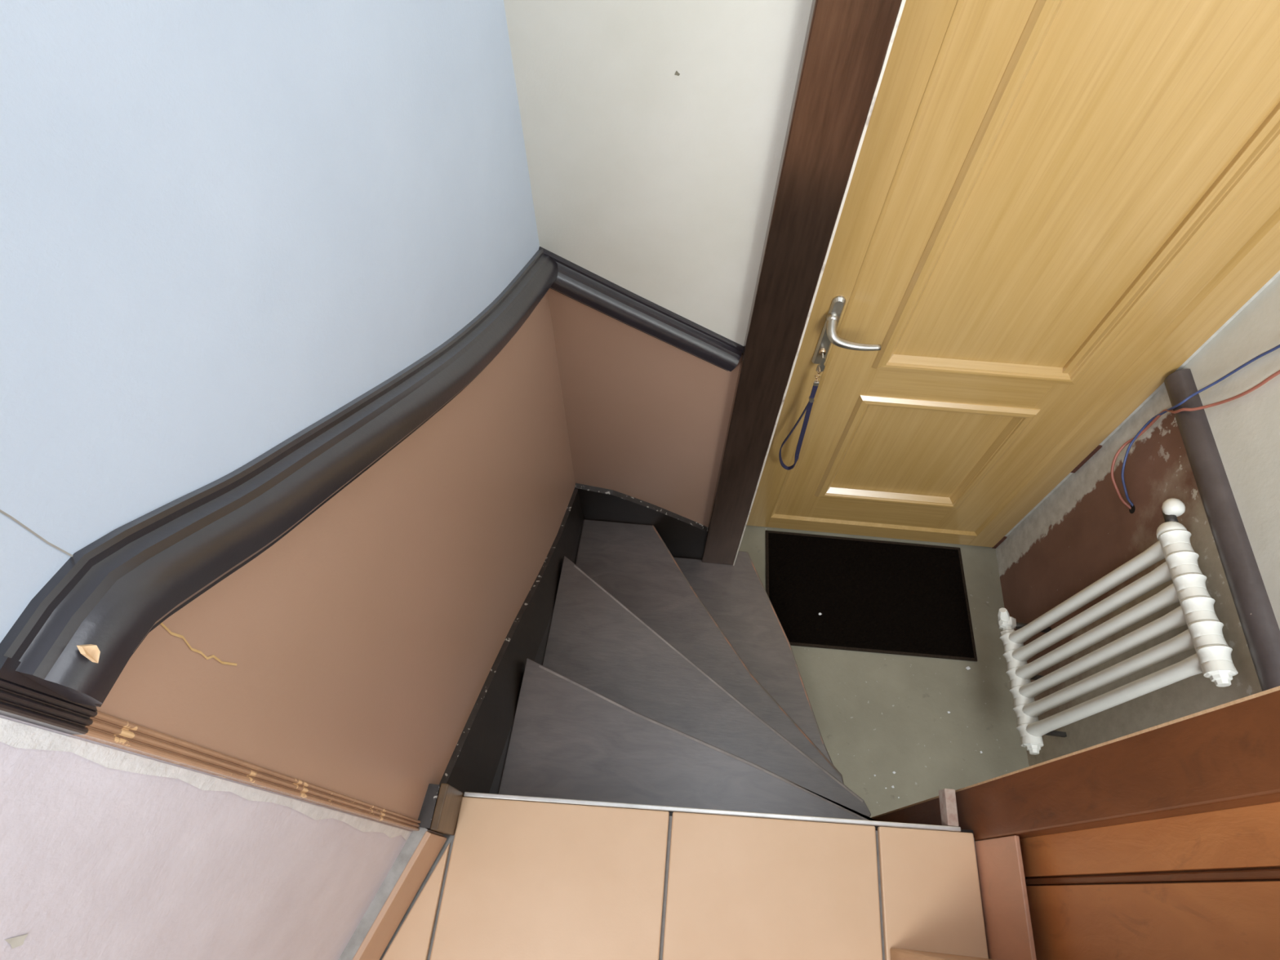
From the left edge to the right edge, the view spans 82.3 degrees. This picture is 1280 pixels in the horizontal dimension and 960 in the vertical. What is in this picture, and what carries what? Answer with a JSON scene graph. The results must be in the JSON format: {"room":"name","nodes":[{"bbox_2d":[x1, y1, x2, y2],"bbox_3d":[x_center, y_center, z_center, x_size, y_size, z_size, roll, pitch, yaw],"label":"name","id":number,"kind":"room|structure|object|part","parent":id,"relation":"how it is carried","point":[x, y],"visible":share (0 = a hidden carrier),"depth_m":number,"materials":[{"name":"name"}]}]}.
{"room":"stairwell","nodes":[
{"label":"stairwell","id":0,"kind":"room"},
{"bbox_2d":[0,715,412,959],"bbox_3d":[-0.768,0.958,0.314,0.121,3.300,1.750,23,63,12],"label":"wall","id":1,"kind":"structure","parent":0,"point":[108,852],"depth_m":0.56,"materials":[{"name":"grey paint"}]},
{"bbox_2d":[338,827,446,959],"bbox_3d":[-0.624,1.069,0.838,0.038,0.108,1.351,23,63,12],"label":"baseboard","id":2,"kind":"structure","parent":1,"relation":"attached to","point":[387,909],"depth_m":1.07,"materials":[{"name":"tile"}]},
{"bbox_2d":[0,0,575,819],"bbox_3d":[-0.312,-0.111,0.921,0.125,3.300,0.927,9,61,4],"label":"wall","id":3,"kind":"structure","parent":0,"point":[225,224],"depth_m":0.58,"materials":[{"name":"paint"}]},
{"bbox_2d":[0,655,420,831],"bbox_3d":[-0.328,0.304,0.727,0.009,0.890,0.025,9,61,4],"label":"strip","id":4,"kind":"object","parent":3,"relation":"attached to","point":[23,699],"visible":0.8,"depth_m":0.48,"materials":[{"name":"paint"}]},
{"bbox_2d":[0,248,558,706],"bbox_3d":[-0.235,-0.144,0.856,0.036,0.617,0.921,9,61,4],"label":"rail","id":5,"kind":"object","parent":3,"relation":"attached to","point":[78,633],"visible":1,"depth_m":0.50,"materials":[{"name":"paint"}]},
{"bbox_3d":[-0.259,0.073,1.227,0.010,1.433,0.927,9,61,4],"label":"wainscot panel","id":6,"kind":"part","parent":3,"relation":"part of","materials":[{"name":"brown paint"}]},
{"bbox_2d":[503,0,812,527],"bbox_3d":[0.616,-0.598,1.204,1.820,3.300,0.394,5,61,2],"label":"wall","id":7,"kind":"structure","parent":0,"point":[654,131],"depth_m":1.17,"materials":[{"name":"paint"}]},
{"bbox_2d":[538,246,743,371],"bbox_3d":[-0.002,-0.316,1.397,0.427,0.280,0.034,5,61,2],"label":"rail","id":8,"kind":"object","parent":7,"relation":"attached to","point":[573,281],"visible":0.76,"depth_m":1.39,"materials":[{"name":"paint"}]},
{"bbox_3d":[0.013,-0.122,1.774,0.400,1.080,0.010,5,61,2],"label":"wainscot panel","id":9,"kind":"part","parent":7,"relation":"part of","materials":[{"name":"brown paint"}]},
{"bbox_2d":[702,0,906,565],"bbox_3d":[0.270,-0.302,1.608,0.105,2.300,0.263,5,61,2],"label":"door frame","id":10,"kind":"structure","parent":7,"relation":"attached to","point":[847,46],"depth_m":1.15,"materials":[{"name":"brown wood"}]},
{"bbox_2d":[746,0,1279,548],"bbox_3d":[0.807,-0.285,1.740,0.948,2.060,0.114,5,61,2],"label":"door","id":11,"kind":"structure","parent":7,"relation":"in","point":[1051,208],"depth_m":1.48,"materials":[{"name":"pine"},{"name":"steel"}]},
{"bbox_2d":[778,351,825,470],"bbox_3d":[0.438,-0.165,1.969,0.059,0.492,0.053,-39,68,-20],"label":"lanyard","id":12,"kind":"object","parent":11,"relation":"hanging from","point":[820,367],"visible":1,"depth_m":1.96,"materials":[{"name":"fabric"}]},
{"bbox_3d":[0.437,-0.261,1.804,0.011,0.044,0.023,-21,63,-12],"label":"ring chain","id":13,"kind":"part","parent":12,"relation":"part of","materials":[{"name":"gold metal"}]},
{"bbox_3d":[0.444,-0.347,1.725,0.033,0.233,0.011,5,61,2],"label":"handle plate","id":14,"kind":"part","parent":11,"relation":"part of","materials":[{"name":"metal"}]},
{"bbox_3d":[0.479,-0.324,1.663,0.141,0.051,0.058,27,64,14],"label":"lever","id":15,"kind":"part","parent":11,"relation":"part of","materials":[{"name":"metal"}]},
{"bbox_3d":[0.819,0.165,2.610,0.716,0.080,0.040,5,61,2],"label":"rail","id":16,"kind":"part","parent":11,"relation":"part of","materials":[{"name":"brown wood"}]},
{"bbox_3d":[0.815,0.092,2.490,0.432,0.200,0.030,5,61,2],"label":"rail","id":17,"kind":"part","parent":11,"relation":"part of","materials":[{"name":"brown wood"}]},
{"bbox_3d":[0.817,-0.084,2.185,0.452,0.544,0.015,5,61,2],"label":"panel","id":18,"kind":"part","parent":11,"relation":"part of","materials":[{"name":"brown wood"}]},
{"bbox_3d":[0.815,-0.069,2.177,0.472,0.564,0.030,5,61,2],"label":"moulding","id":19,"kind":"part","parent":11,"relation":"part of","materials":[{"name":"brown wood"}]},
{"bbox_3d":[0.815,-0.069,2.177,0.472,0.564,0.030,5,61,2],"label":"moulding","id":20,"kind":"part","parent":11,"relation":"part of","materials":[{"name":"brown wood"}]},
{"bbox_3d":[0.820,-0.247,1.888,0.432,0.174,0.030,5,61,2],"label":"rail","id":21,"kind":"part","parent":11,"relation":"part of","materials":[{"name":"brown wood"}]},
{"bbox_3d":[0.835,-0.505,1.403,0.504,0.985,0.030,5,61,2],"label":"moulding","id":22,"kind":"part","parent":11,"relation":"part of","materials":[{"name":"brown wood"}]},
{"bbox_3d":[0.835,-0.505,1.403,0.504,0.985,0.030,5,61,2],"label":"moulding","id":23,"kind":"part","parent":11,"relation":"part of","materials":[{"name":"brown wood"}]},
{"bbox_3d":[0.837,-0.519,1.411,0.484,0.965,0.015,5,61,2],"label":"panel","id":24,"kind":"part","parent":11,"relation":"part of","materials":[{"name":"brown wood"}]},
{"bbox_2d":[379,791,988,959],"bbox_3d":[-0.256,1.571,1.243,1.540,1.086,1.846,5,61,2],"label":"floor","id":25,"kind":"structure","parent":0,"point":[517,877],"depth_m":1.15,"materials":[{"name":"tile"}]},
{"bbox_2d":[938,788,958,826],"bbox_3d":[0.515,0.547,1.222,0.018,0.030,0.057,5,61,2],"label":"batten offcut","id":26,"kind":"object","parent":25,"relation":"attached to","point":[948,804],"visible":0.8,"depth_m":1.21,"materials":[{"name":"beige wood"}]},
{"bbox_2d":[738,524,1028,817],"bbox_3d":[0.521,0.894,2.313,1.600,0.100,2.020,5,61,2],"label":"floor","id":27,"kind":"structure","parent":0,"point":[879,714],"depth_m":2.35,"materials":[{"name":"concrete"}]},
{"bbox_2d":[417,483,973,836],"bbox_3d":[0.144,0.438,1.821,0.880,1.200,0.947,5,61,2],"label":"staircase","id":28,"kind":"structure","parent":27,"relation":"on","point":[633,668],"depth_m":1.72,"materials":[{"name":"grey wood"}]},
{"bbox_2d":[765,530,977,661],"bbox_3d":[0.785,0.393,2.532,0.704,0.013,0.417,5,61,2],"label":"door mat","id":29,"kind":"object","parent":27,"relation":"on","point":[870,595],"visible":0.99,"depth_m":2.52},
{"bbox_2d":[874,711,982,798],"bbox_3d":[0.888,0.870,2.270,0.333,0.004,0.151,-28,65,-15],"label":"crumbs","id":30,"kind":"object","parent":27,"relation":"on","point":[948,712],"visible":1,"depth_m":2.25,"materials":[{"name":"white"}]},
{"bbox_2d":[871,685,1279,959],"bbox_3d":[0.537,0.894,1.078,0.047,2.050,0.812,5,61,2],"label":"wall","id":31,"kind":"structure","parent":27,"relation":"on","point":[1162,842],"depth_m":0.83,"materials":[{"name":"brown wood"}]},
{"bbox_2d":[889,947,994,959],"bbox_3d":[0.450,0.542,0.653,0.151,0.964,0.147,5,61,2],"label":"door frame","id":32,"kind":"structure","parent":31,"relation":"attached to","point":[895,953],"depth_m":1.04,"materials":[{"name":"brown wood"}]},
{"bbox_3d":[0.515,0.891,0.992,0.007,0.232,0.728,5,61,2],"label":"rail","id":33,"kind":"part","parent":31,"relation":"part of","materials":[{"name":"brown wood"}]},
{"bbox_3d":[0.583,0.370,0.751,0.012,0.965,0.052,5,61,2],"label":"panel","id":34,"kind":"part","parent":31,"relation":"part of","materials":[{"name":"brown wood"}]},
{"bbox_3d":[0.568,0.501,0.677,0.012,0.965,0.226,5,61,2],"label":"panel","id":35,"kind":"part","parent":31,"relation":"part of","materials":[{"name":"brown wood"}]},
{"bbox_2d":[995,275,1279,766],"bbox_3d":[1.269,0.122,0.802,0.121,3.300,2.020,5,61,2],"label":"wall","id":36,"kind":"structure","parent":0,"point":[1082,531],"depth_m":1.77,"materials":[{"name":"brown paint"}]},
{"bbox_2d":[996,497,1238,754],"bbox_3d":[1.143,0.405,1.839,0.169,0.740,0.453,4,61,2],"label":"radiator","id":37,"kind":"object","parent":36,"relation":"attached to","point":[1212,658],"visible":1,"depth_m":1.72,"materials":[{"name":"metal"}]},
{"bbox_3d":[1.190,0.086,1.643,0.025,0.025,0.042,8,57,-4],"label":"valve stem","id":38,"kind":"part","parent":37,"relation":"part of","materials":[{"name":"metal"}]},
{"bbox_3d":[1.196,0.061,1.643,0.043,0.043,0.039,8,57,-4],"label":"vent knob","id":39,"kind":"part","parent":37,"relation":"part of","materials":[{"name":"white metal"}]},
{"bbox_2d":[1110,369,1279,509],"bbox_3d":[1.248,-0.192,1.534,0.044,0.867,0.186,0,61,0],"label":"wire","id":40,"kind":"object","parent":36,"relation":"attached to","point":[1277,372],"visible":1,"depth_m":1.69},
{"bbox_2d":[1120,344,1279,506],"bbox_3d":[1.250,-0.209,1.538,0.036,0.857,0.167,0,61,-1],"label":"wire","id":41,"kind":"object","parent":36,"relation":"attached to","point":[1277,347],"visible":1,"depth_m":1.67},
{"bbox_2d":[1164,368,1279,691],"bbox_3d":[1.178,0.529,1.297,0.032,0.067,1.783,5,61,2],"label":"rail","id":42,"kind":"object","parent":36,"relation":"attached to","point":[1260,626],"visible":1,"depth_m":1.51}
]}

